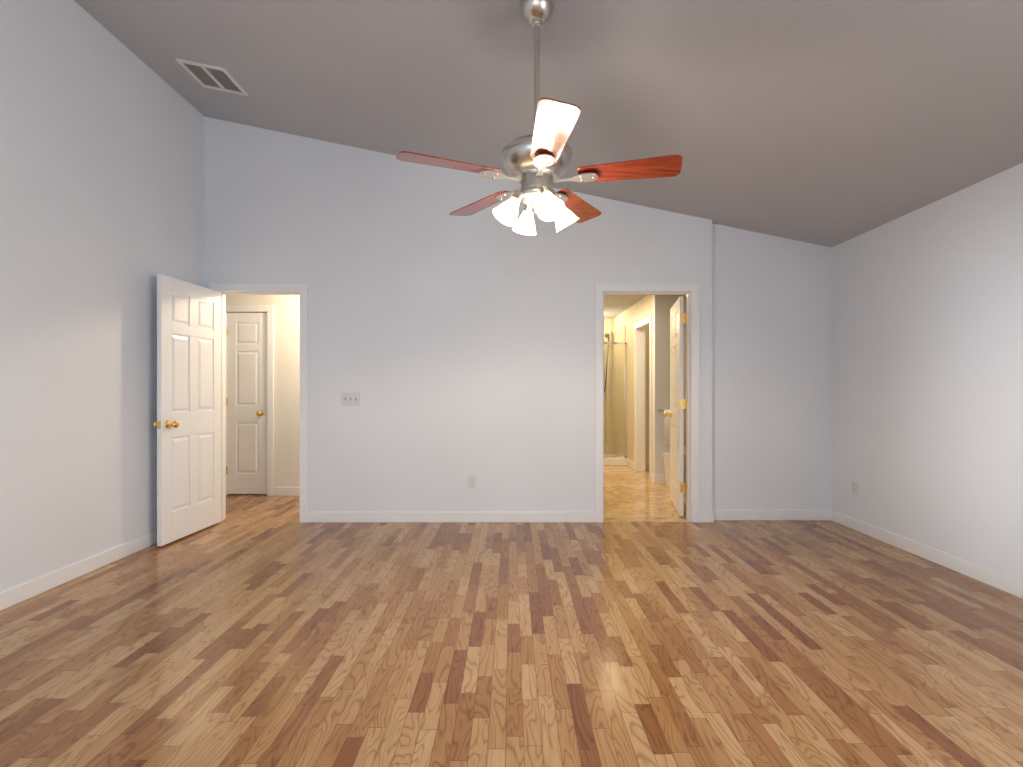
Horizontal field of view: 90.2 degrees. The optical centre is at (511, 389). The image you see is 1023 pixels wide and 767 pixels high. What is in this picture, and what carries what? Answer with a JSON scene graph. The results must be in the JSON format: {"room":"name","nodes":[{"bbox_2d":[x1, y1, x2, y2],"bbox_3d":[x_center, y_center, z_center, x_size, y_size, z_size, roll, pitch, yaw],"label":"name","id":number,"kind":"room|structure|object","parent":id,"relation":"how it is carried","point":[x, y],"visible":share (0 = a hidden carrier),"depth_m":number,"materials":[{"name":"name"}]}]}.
{"room":"empty bedroom","nodes":[
{"label":"empty bedroom","id":0,"kind":"room"},
{"bbox_2d":[0,0,203,592],"bbox_3d":[-2.800,-0.690,1.425,0.120,3.740,6.490,0,0,0],"label":"wall","id":1,"kind":"structure","parent":0,"point":[101,177],"depth_m":3.25,"materials":[{"name":"paint"}]},
{"bbox_2d":[0,531,156,610],"bbox_3d":[-2.725,1.133,1.425,0.030,0.095,6.250,0,0,0],"label":"baseboard","id":2,"kind":"structure","parent":1,"relation":"attached to","point":[56,578],"depth_m":3.16,"materials":[{"name":"white wood"}]},
{"bbox_2d":[226,295,299,486],"bbox_3d":[-2.500,-0.170,5.760,4.440,2.700,0.120,0,0,0],"label":"wall","id":3,"kind":"structure","parent":0,"point":[286,390],"depth_m":5.68,"materials":[{"name":"paint"}]},
{"bbox_2d":[226,313,266,493],"bbox_3d":[-2.963,0.150,5.731,0.460,2.030,0.187,0,0,0],"label":"closet door","id":4,"kind":"structure","parent":3,"relation":"in","point":[246,405],"depth_m":5.71,"materials":[{"name":"white wood"}]},
{"bbox_2d":[226,305,273,495],"bbox_3d":[-2.960,0.117,5.760,0.610,2.125,0.152,0,0,0],"label":"door frame","id":5,"kind":"structure","parent":3,"relation":"attached to","point":[268,310],"depth_m":5.68,"materials":[{"name":"white wood"}]},
{"bbox_2d":[274,487,299,495],"bbox_3d":[-1.528,1.133,5.694,2.255,0.095,0.013,0,0,0],"label":"baseboard","id":6,"kind":"structure","parent":3,"relation":"attached to","point":[278,491],"depth_m":5.69,"materials":[{"name":"white wood"}]},
{"bbox_2d":[0,494,1022,766],"bbox_3d":[-0.790,1.230,2.000,7.620,0.100,7.640,0,0,0],"label":"floor","id":7,"kind":"structure","parent":0,"point":[258,630],"depth_m":2.30,"materials":[{"name":"brown wood"}]},
{"bbox_2d":[204,117,831,511],"bbox_3d":[-0.790,-0.657,4.645,7.620,3.674,0.190,0,0,0],"label":"wall","id":8,"kind":"structure","parent":0,"point":[455,351],"depth_m":4.55,"materials":[{"name":"paint"}]},
{"bbox_2d":[153,274,220,545],"bbox_3d":[-2.623,0.150,4.181,0.187,2.030,0.762,0,0,0],"label":"bedroom door","id":9,"kind":"structure","parent":8,"relation":"in","point":[187,423],"depth_m":4.09,"materials":[{"name":"white wood"}]},
{"bbox_2d":[209,283,307,522],"bbox_3d":[-2.255,0.115,4.610,0.880,2.130,0.152,0,0,0],"label":"door frame","id":10,"kind":"structure","parent":8,"relation":"attached to","point":[300,289],"depth_m":4.53,"materials":[{"name":"white wood"}]},
{"bbox_2d":[341,392,359,405],"bbox_3d":[-1.435,0.080,4.541,0.168,0.117,0.018,0,0,0],"label":"light switch","id":11,"kind":"object","parent":8,"relation":"attached to","point":[350,398],"visible":1,"depth_m":4.54,"materials":[{"name":"white plastic"}]},
{"bbox_2d":[308,512,594,522],"bbox_3d":[-0.535,1.133,4.544,2.560,0.095,0.013,0,0,0],"label":"baseboard","id":12,"kind":"structure","parent":8,"relation":"attached to","point":[313,517],"depth_m":4.54,"materials":[{"name":"white wood"}]},
{"bbox_2d":[468,475,475,488],"bbox_3d":[-0.352,0.820,4.548,0.072,0.117,0.005,0,0,0],"label":"outlet","id":13,"kind":"object","parent":8,"relation":"attached to","point":[470,482],"visible":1,"depth_m":4.54,"materials":[{"name":"white plastic"}]},
{"bbox_2d":[595,283,699,522],"bbox_3d":[1.210,0.115,4.610,0.930,2.130,0.152,0,0,0],"label":"door frame","id":14,"kind":"structure","parent":8,"relation":"attached to","point":[691,291],"depth_m":4.53,"materials":[{"name":"white wood"}]},
{"bbox_2d":[663,296,686,515],"bbox_3d":[1.673,0.150,5.058,0.242,2.030,0.800,0,0,0],"label":"bathroom door","id":15,"kind":"structure","parent":8,"relation":"in","point":[678,403],"depth_m":4.87,"materials":[{"name":"white wood"}]},
{"bbox_2d":[708,510,831,521],"bbox_3d":[2.330,1.133,4.610,1.080,0.095,0.020,0,0,0],"label":"baseboard","id":16,"kind":"structure","parent":8,"relation":"attached to","point":[716,515],"depth_m":4.61,"materials":[{"name":"white wood"}]},
{"bbox_2d":[74,0,1022,318],"bbox_3d":[0.080,-1.922,3.650,5.880,1.324,10.940,0,0,0],"label":"ceiling","id":17,"kind":"structure","parent":0,"point":[830,123],"depth_m":3.02,"materials":[{"name":"paint"}]},
{"bbox_2d":[175,58,248,95],"bbox_3d":[-2.226,-2.331,3.810,0.355,0.081,0.330,0,0,0],"label":"ceiling vent","id":18,"kind":"object","parent":17,"relation":"in","point":[213,77],"visible":1,"depth_m":3.80,"materials":[{"name":"white metal"}]},
{"bbox_2d":[396,0,682,234],"bbox_3d":[0.135,-1.326,2.424,1.292,1.095,1.262,0,0,0],"label":"ceiling fan","id":19,"kind":"object","parent":17,"relation":"hanging from","point":[537,163],"visible":1,"depth_m":2.37,"materials":[{"name":"silver metal"}]},
{"bbox_2d":[604,319,612,331],"bbox_3d":[1.010,-0.170,9.060,1.560,2.700,0.120,0,0,0],"label":"wall","id":20,"kind":"structure","parent":0,"point":[608,323],"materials":[{"name":"paint"}]},
{"bbox_2d":[613,295,651,468],"bbox_3d":[1.860,-0.170,7.820,0.120,2.700,2.600,0,0,0],"label":"wall","id":21,"kind":"structure","parent":0,"point":[634,314],"depth_m":7.59,"materials":[{"name":"paint"}]},
{"bbox_2d":[626,458,633,469],"bbox_3d":[1.794,1.121,7.693,0.013,0.111,0.515,0,0,0],"label":"baseboard","id":22,"kind":"structure","parent":21,"relation":"attached to","point":[630,464],"depth_m":7.72,"materials":[{"name":"white wood"}]},
{"bbox_2d":[634,316,651,481],"bbox_3d":[1.860,0.113,6.980,0.152,2.126,0.910,0,0,0],"label":"trim","id":23,"kind":"structure","parent":21,"relation":"attached to","point":[641,327],"depth_m":7.36,"materials":[{"name":"white wood"}]},
{"bbox_2d":[603,465,689,521],"bbox_3d":[1.550,1.218,6.841,2.940,0.084,4.558,0,0,0],"label":"floor","id":24,"kind":"structure","parent":0,"point":[631,495],"depth_m":5.53,"materials":[{"name":"stone"}]},
{"bbox_2d":[604,325,625,464],"bbox_3d":[1.275,-0.042,8.475,1.050,2.436,1.050,0,0,0],"label":"shower","id":25,"kind":"object","parent":24,"relation":"on","point":[614,397],"visible":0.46,"depth_m":8.44,"materials":[{"name":"white"}]},
{"bbox_2d":[663,451,684,486],"bbox_3d":[1.990,0.971,6.240,0.260,0.411,0.260,0,0,0],"label":"bathroom vanity","id":26,"kind":"object","parent":24,"relation":"on","point":[667,465],"visible":0.35,"depth_m":6.19,"materials":[{"name":"white wood"}]},
{"bbox_2d":[652,295,685,474],"bbox_3d":[2.410,-0.170,6.460,1.220,2.700,0.120,0,0,0],"label":"wall","id":27,"kind":"structure","parent":0,"point":[662,305],"depth_m":6.40,"materials":[{"name":"paint"}]},
{"bbox_2d":[652,474,685,483],"bbox_3d":[2.224,1.121,6.409,0.873,0.111,0.043,0,0,0],"label":"baseboard","id":28,"kind":"structure","parent":27,"relation":"attached to","point":[656,479],"depth_m":6.39,"materials":[{"name":"white wood"}]},
{"bbox_2d":[658,409,685,444],"bbox_3d":[2.070,0.461,6.360,0.460,0.438,0.080,0,0,0],"label":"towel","id":29,"kind":"object","parent":27,"relation":"attached to","point":[667,429],"visible":0.42,"depth_m":6.32,"materials":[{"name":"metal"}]},
{"bbox_2d":[832,163,1022,580],"bbox_3d":[2.960,-0.080,1.460,0.120,2.520,6.560,0,0,0],"label":"wall","id":30,"kind":"structure","parent":0,"point":[927,375],"depth_m":3.46,"materials":[{"name":"paint"}]},
{"bbox_2d":[851,480,856,494],"bbox_3d":[2.897,0.825,4.310,0.005,0.117,0.072,0,0,0],"label":"outlet","id":31,"kind":"object","parent":30,"relation":"attached to","point":[853,487],"visible":1,"depth_m":4.32,"materials":[{"name":"white plastic"}]},
{"bbox_2d":[832,510,1022,598],"bbox_3d":[2.893,1.133,1.460,0.013,0.095,6.320,0,0,0],"label":"baseboard","id":32,"kind":"structure","parent":30,"relation":"attached to","point":[1003,582],"depth_m":3.45,"materials":[{"name":"white wood"}]}
]}

